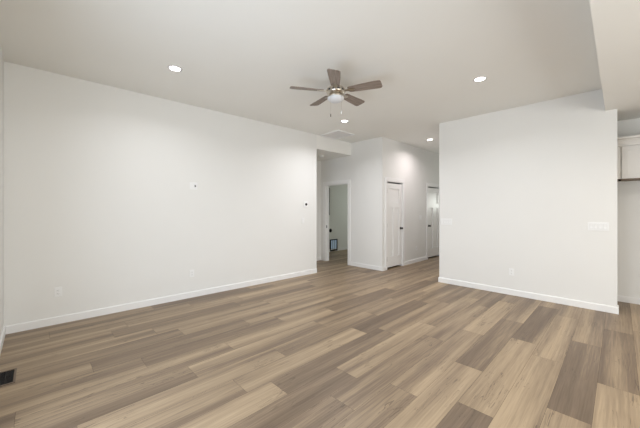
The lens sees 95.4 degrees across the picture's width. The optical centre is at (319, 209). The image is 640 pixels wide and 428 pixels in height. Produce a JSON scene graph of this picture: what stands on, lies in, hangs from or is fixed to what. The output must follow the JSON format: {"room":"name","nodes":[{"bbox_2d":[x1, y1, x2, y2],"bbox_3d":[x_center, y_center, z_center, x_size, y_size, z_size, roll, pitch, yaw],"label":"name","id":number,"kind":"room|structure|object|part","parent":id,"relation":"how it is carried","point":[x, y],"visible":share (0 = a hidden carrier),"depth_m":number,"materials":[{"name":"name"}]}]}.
{"room":"living room","nodes":[
{"label":"living room","id":0,"kind":"room"},
{"bbox_2d":[0,47,3,337],"bbox_3d":[-0.789,-0.130,0.338,0.130,3.050,7.985,0,0,-44],"label":"wall","id":1,"kind":"structure","parent":0,"point":[1,56],"depth_m":3.05,"materials":[{"name":"paint"}]},
{"bbox_2d":[0,326,4,353],"bbox_3d":[-0.736,1.349,0.387,0.014,0.092,7.980,0,0,-44],"label":"baseboard","id":2,"kind":"structure","parent":1,"relation":"attached to","point":[3,331],"depth_m":2.97,"materials":[{"name":"white wood"}]},
{"bbox_2d":[4,61,320,333],"bbox_3d":[-1.832,-0.130,5.653,6.011,3.050,1.236,0,0,-43],"label":"wall","id":3,"kind":"structure","parent":0,"point":[101,207],"depth_m":4.11,"materials":[{"name":"paint"}]},
{"bbox_2d":[54,287,61,296],"bbox_3d":[-3.193,1.005,3.552,0.072,0.116,0.009,0,0,-43],"label":"wall outlet","id":4,"kind":"object","parent":3,"relation":"attached to","point":[57,290],"visible":1,"depth_m":3.55,"materials":[{"name":"white plastic"}]},
{"bbox_2d":[6,268,316,333],"bbox_3d":[-1.792,1.349,4.841,4.681,0.092,0.014,0,0,-43],"label":"baseboard","id":5,"kind":"structure","parent":3,"relation":"attached to","point":[14,328],"depth_m":4.10,"materials":[{"name":"white wood"}]},
{"bbox_2d":[190,182,196,189],"bbox_3d":[-2.014,-0.375,4.639,0.118,0.116,0.009,0,0,-43],"label":"plate","id":6,"kind":"object","parent":3,"relation":"attached to","point":[193,185],"visible":1,"depth_m":4.64,"materials":[{"name":"white plastic"}]},
{"bbox_2d":[0,0,601,153],"bbox_3d":[2.450,-1.715,4.796,11.000,0.120,10.140,0,0,-44],"label":"ceiling","id":7,"kind":"structure","parent":0,"point":[242,58],"depth_m":3.07,"materials":[{"name":"paint"}]},
{"bbox_2d":[167,65,182,71],"bbox_3d":[-1.702,-1.651,3.418,0.162,0.007,0.162,0,0,-44],"label":"recessed light","id":8,"kind":"object","parent":7,"relation":"in","point":[174,68],"visible":1,"depth_m":3.41,"materials":[{"name":"white"}]},
{"bbox_2d":[290,69,381,116],"bbox_3d":[0.211,-1.389,3.653,1.083,0.531,1.109,0,0,-44],"label":"ceiling fan","id":9,"kind":"object","parent":7,"relation":"hanging from","point":[335,92],"visible":1,"depth_m":3.53,"materials":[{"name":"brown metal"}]},
{"bbox_3d":[-0.162,-1.468,3.545,0.405,0.007,0.148,0,12,-13],"label":"blade","id":10,"kind":"part","parent":9,"relation":"part of","materials":[{"name":"brown wood"}]},
{"bbox_3d":[0.009,-1.468,3.941,0.148,0.007,0.405,-14,7,-30],"label":"blade","id":11,"kind":"part","parent":9,"relation":"part of","materials":[{"name":"brown wood"}]},
{"bbox_3d":[0.162,-1.468,3.259,0.148,0.007,0.405,12,1,5],"label":"blade","id":12,"kind":"part","parent":9,"relation":"part of","materials":[{"name":"brown wood"}]},
{"bbox_3d":[0.196,-1.363,3.625,0.205,0.064,0.205,0,0,-44],"label":"lamp shade","id":13,"kind":"part","parent":9,"relation":"part of","materials":[{"name":"white glass"}]},
{"bbox_3d":[0.440,-1.468,3.901,0.148,0.007,0.405,-16,-10,40],"label":"blade","id":14,"kind":"part","parent":9,"relation":"part of","materials":[{"name":"brown wood"}]},
{"bbox_3d":[0.534,-1.468,3.479,0.405,0.007,0.148,0,-12,23],"label":"blade","id":15,"kind":"part","parent":9,"relation":"part of","materials":[{"name":"brown wood"}]},
{"bbox_2d":[320,130,353,138],"bbox_3d":[0.373,-1.645,6.423,0.510,0.020,0.570,0,0,-44],"label":"ceiling panel","id":16,"kind":"object","parent":7,"relation":"attached to","point":[337,134],"visible":1,"depth_m":6.39,"materials":[{"name":"white"}]},
{"bbox_2d":[473,76,486,81],"bbox_3d":[2.029,-1.651,3.693,0.162,0.007,0.162,0,0,-44],"label":"recessed light","id":17,"kind":"object","parent":7,"relation":"in","point":[481,78],"visible":1,"depth_m":3.69,"materials":[{"name":"white"}]},
{"bbox_2d":[0,249,639,427],"bbox_3d":[2.450,1.455,4.796,11.000,0.120,10.140,0,0,-44],"label":"floor","id":18,"kind":"structure","parent":0,"point":[340,345],"depth_m":2.71,"materials":[{"name":"brown wood"}]},
{"bbox_2d":[0,368,16,386],"bbox_3d":[-2.605,1.393,2.411,0.124,0.004,0.300,0,0,-44],"label":"floor vent","id":19,"kind":"object","parent":18,"relation":"in","point":[6,377],"visible":1,"depth_m":2.42,"materials":[{"name":"brown metal"}]},
{"bbox_2d":[438,277,618,313],"bbox_3d":[4.686,1.349,6.259,4.354,0.092,2.428,0,0,-44],"label":"baseboard","id":20,"kind":"structure","parent":18,"relation":"on","point":[593,306],"depth_m":4.50,"materials":[{"name":"white wood"}]},
{"bbox_2d":[317,135,350,160],"bbox_3d":[-0.028,-1.500,7.237,1.190,0.310,1.085,0,0,-44],"label":"wall","id":21,"kind":"structure","parent":0,"point":[330,148],"depth_m":6.91,"materials":[{"name":"paint"}]},
{"bbox_2d":[329,185,347,248],"bbox_3d":[0.635,-0.130,10.005,3.380,3.050,0.140,0,0,-44],"label":"wall","id":22,"kind":"structure","parent":0,"point":[338,217],"depth_m":9.94,"materials":[{"name":"paint"}]},
{"bbox_2d":[330,239,337,250],"bbox_3d":[0.458,1.185,9.714,0.350,0.390,0.030,0,0,-44],"label":"pet door","id":23,"kind":"structure","parent":22,"relation":"in","point":[333,242],"depth_m":9.71,"materials":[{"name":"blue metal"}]},
{"bbox_2d":[329,247,347,251],"bbox_3d":[0.646,1.349,9.908,3.260,0.092,0.014,0,0,-44],"label":"baseboard","id":24,"kind":"structure","parent":22,"relation":"attached to","point":[341,248],"depth_m":9.99,"materials":[{"name":"white wood"}]},
{"bbox_2d":[321,137,384,266],"bbox_3d":[0.395,-0.130,7.742,0.120,3.050,3.050,0,0,-44],"label":"wall","id":25,"kind":"structure","parent":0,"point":[365,167],"depth_m":6.95,"materials":[{"name":"paint"}]},
{"bbox_2d":[323,179,350,264],"bbox_3d":[0.466,0.323,7.654,0.139,2.145,0.967,0,0,-44],"label":"door frame","id":26,"kind":"structure","parent":25,"relation":"attached to","point":[326,185],"depth_m":7.89,"materials":[{"name":"white wood"}]},
{"bbox_2d":[350,262,384,270],"bbox_3d":[1.123,1.349,6.961,0.104,0.092,0.944,0,0,-44],"label":"baseboard","id":27,"kind":"structure","parent":25,"relation":"attached to","point":[373,267],"depth_m":6.88,"materials":[{"name":"white wood"}]},
{"bbox_2d":[385,138,438,260],"bbox_3d":[3.130,-0.130,8.357,4.660,3.050,0.120,0,0,-44],"label":"wall","id":28,"kind":"structure","parent":0,"point":[418,167],"depth_m":7.61,"materials":[{"name":"paint"}]},
{"bbox_2d":[385,177,404,269],"bbox_3d":[1.772,0.324,7.000,0.874,2.142,0.174,0,0,-44],"label":"door","id":29,"kind":"structure","parent":28,"relation":"in","point":[394,193],"depth_m":6.99,"materials":[{"name":"white wood"}]},
{"bbox_3d":[1.673,0.534,6.908,0.169,1.158,0.010,0,0,-44],"label":"panel","id":30,"kind":"part","parent":29,"relation":"part of","materials":[{"name":"white wood"}]},
{"bbox_3d":[1.770,-0.333,7.002,0.438,0.335,0.010,0,0,-44],"label":"panel","id":31,"kind":"part","parent":29,"relation":"part of","materials":[{"name":"white wood"}]},
{"bbox_3d":[1.866,0.534,7.096,0.169,1.158,0.010,0,0,-44],"label":"panel","id":32,"kind":"part","parent":29,"relation":"part of","materials":[{"name":"white wood"}]},
{"bbox_2d":[405,256,426,264],"bbox_3d":[2.536,1.349,7.687,1.185,0.092,0.014,0,0,-44],"label":"baseboard","id":33,"kind":"structure","parent":28,"relation":"attached to","point":[425,257],"depth_m":7.65,"materials":[{"name":"white wood"}]},
{"bbox_2d":[426,183,438,258],"bbox_3d":[3.285,0.324,8.470,0.984,2.142,0.174,0,0,-44],"label":"door","id":34,"kind":"structure","parent":28,"relation":"in","point":[432,194],"depth_m":8.43,"materials":[{"name":"white wood"}]},
{"bbox_3d":[3.166,0.534,8.360,0.224,1.158,0.010,0,0,-44],"label":"panel","id":35,"kind":"part","parent":34,"relation":"part of","materials":[{"name":"white wood"}]},
{"bbox_3d":[3.283,-0.333,8.473,0.548,0.335,0.010,0,0,-44],"label":"panel","id":36,"kind":"part","parent":34,"relation":"part of","materials":[{"name":"white wood"}]},
{"bbox_3d":[3.399,0.534,8.586,0.224,1.158,0.010,0,0,-44],"label":"panel","id":37,"kind":"part","parent":34,"relation":"part of","materials":[{"name":"white wood"}]},
{"bbox_2d":[439,89,616,306],"bbox_3d":[3.182,-0.130,4.796,0.130,3.050,2.400,0,0,-44],"label":"wall partition","id":38,"kind":"structure","parent":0,"point":[521,187],"depth_m":4.53,"materials":[{"name":"paint"}]},
{"bbox_2d":[441,218,451,224],"bbox_3d":[2.393,0.230,5.506,0.011,0.115,0.187,0,0,-44],"label":"light switch","id":39,"kind":"object","parent":38,"relation":"attached to","point":[443,221],"visible":1,"depth_m":5.50,"materials":[{"name":"white plastic"}]},
{"bbox_2d":[509,268,513,275],"bbox_3d":[3.126,1.020,4.755,0.009,0.116,0.072,0,0,-44],"label":"wall outlet","id":40,"kind":"object","parent":38,"relation":"attached to","point":[511,271],"visible":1,"depth_m":4.75,"materials":[{"name":"white plastic"}]},
{"bbox_2d":[588,222,608,230],"bbox_3d":[3.840,0.235,4.018,0.011,0.116,0.199,0,0,-44],"label":"light switch","id":41,"kind":"object","parent":38,"relation":"attached to","point":[594,226],"visible":1,"depth_m":4.01,"materials":[{"name":"white plastic"}]},
{"bbox_2d":[589,0,639,120],"bbox_3d":[2.495,-1.500,1.798,6.615,0.310,5.500,0,0,-44],"label":"ceiling","id":42,"kind":"structure","parent":0,"point":[616,23],"depth_m":2.50,"materials":[{"name":"paint"}]},
{"bbox_2d":[617,118,639,297],"bbox_3d":[4.909,-0.130,4.146,0.120,3.050,5.500,0,0,-44],"label":"wall","id":43,"kind":"structure","parent":0,"point":[628,192],"depth_m":4.36,"materials":[{"name":"paint"}]},
{"bbox_2d":[617,135,639,181],"bbox_3d":[4.420,-0.717,4.259,0.424,0.620,1.855,0,0,-44],"label":"upper cabinet","id":44,"kind":"object","parent":43,"relation":"attached to","point":[628,147],"visible":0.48,"depth_m":4.12,"materials":[{"name":"white paint"}]},
{"bbox_3d":[3.998,-0.670,4.509,0.019,0.458,0.896,0,0,-44],"label":"cabinet door","id":45,"kind":"part","parent":44,"relation":"part of","materials":[{"name":"white paint"}]},
{"bbox_3d":[4.420,-0.967,4.259,0.424,0.121,1.855,0,0,-44],"label":"crown moulding","id":46,"kind":"part","parent":44,"relation":"part of","materials":[{"name":"white paint"}]},
{"bbox_3d":[4.439,-0.431,4.292,0.346,0.012,1.831,0,0,-44],"label":"panel","id":47,"kind":"part","parent":44,"relation":"part of","materials":[{"name":"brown wood"}]},
{"bbox_3d":[4.640,-0.670,3.849,0.019,0.458,0.907,0,0,-44],"label":"cabinet door","id":48,"kind":"part","parent":44,"relation":"part of","materials":[{"name":"white paint"}]},
{"bbox_3d":[4.642,-0.670,3.851,0.009,0.334,0.783,0,0,-44],"label":"door panel","id":49,"kind":"part","parent":44,"relation":"part of","materials":[{"name":"white paint"}]},
{"bbox_2d":[617,295,639,304],"bbox_3d":[4.861,1.349,4.099,0.014,0.092,5.500,0,0,-44],"label":"baseboard","id":50,"kind":"structure","parent":43,"relation":"attached to","point":[633,300],"depth_m":4.35,"materials":[{"name":"white wood"}]}
]}

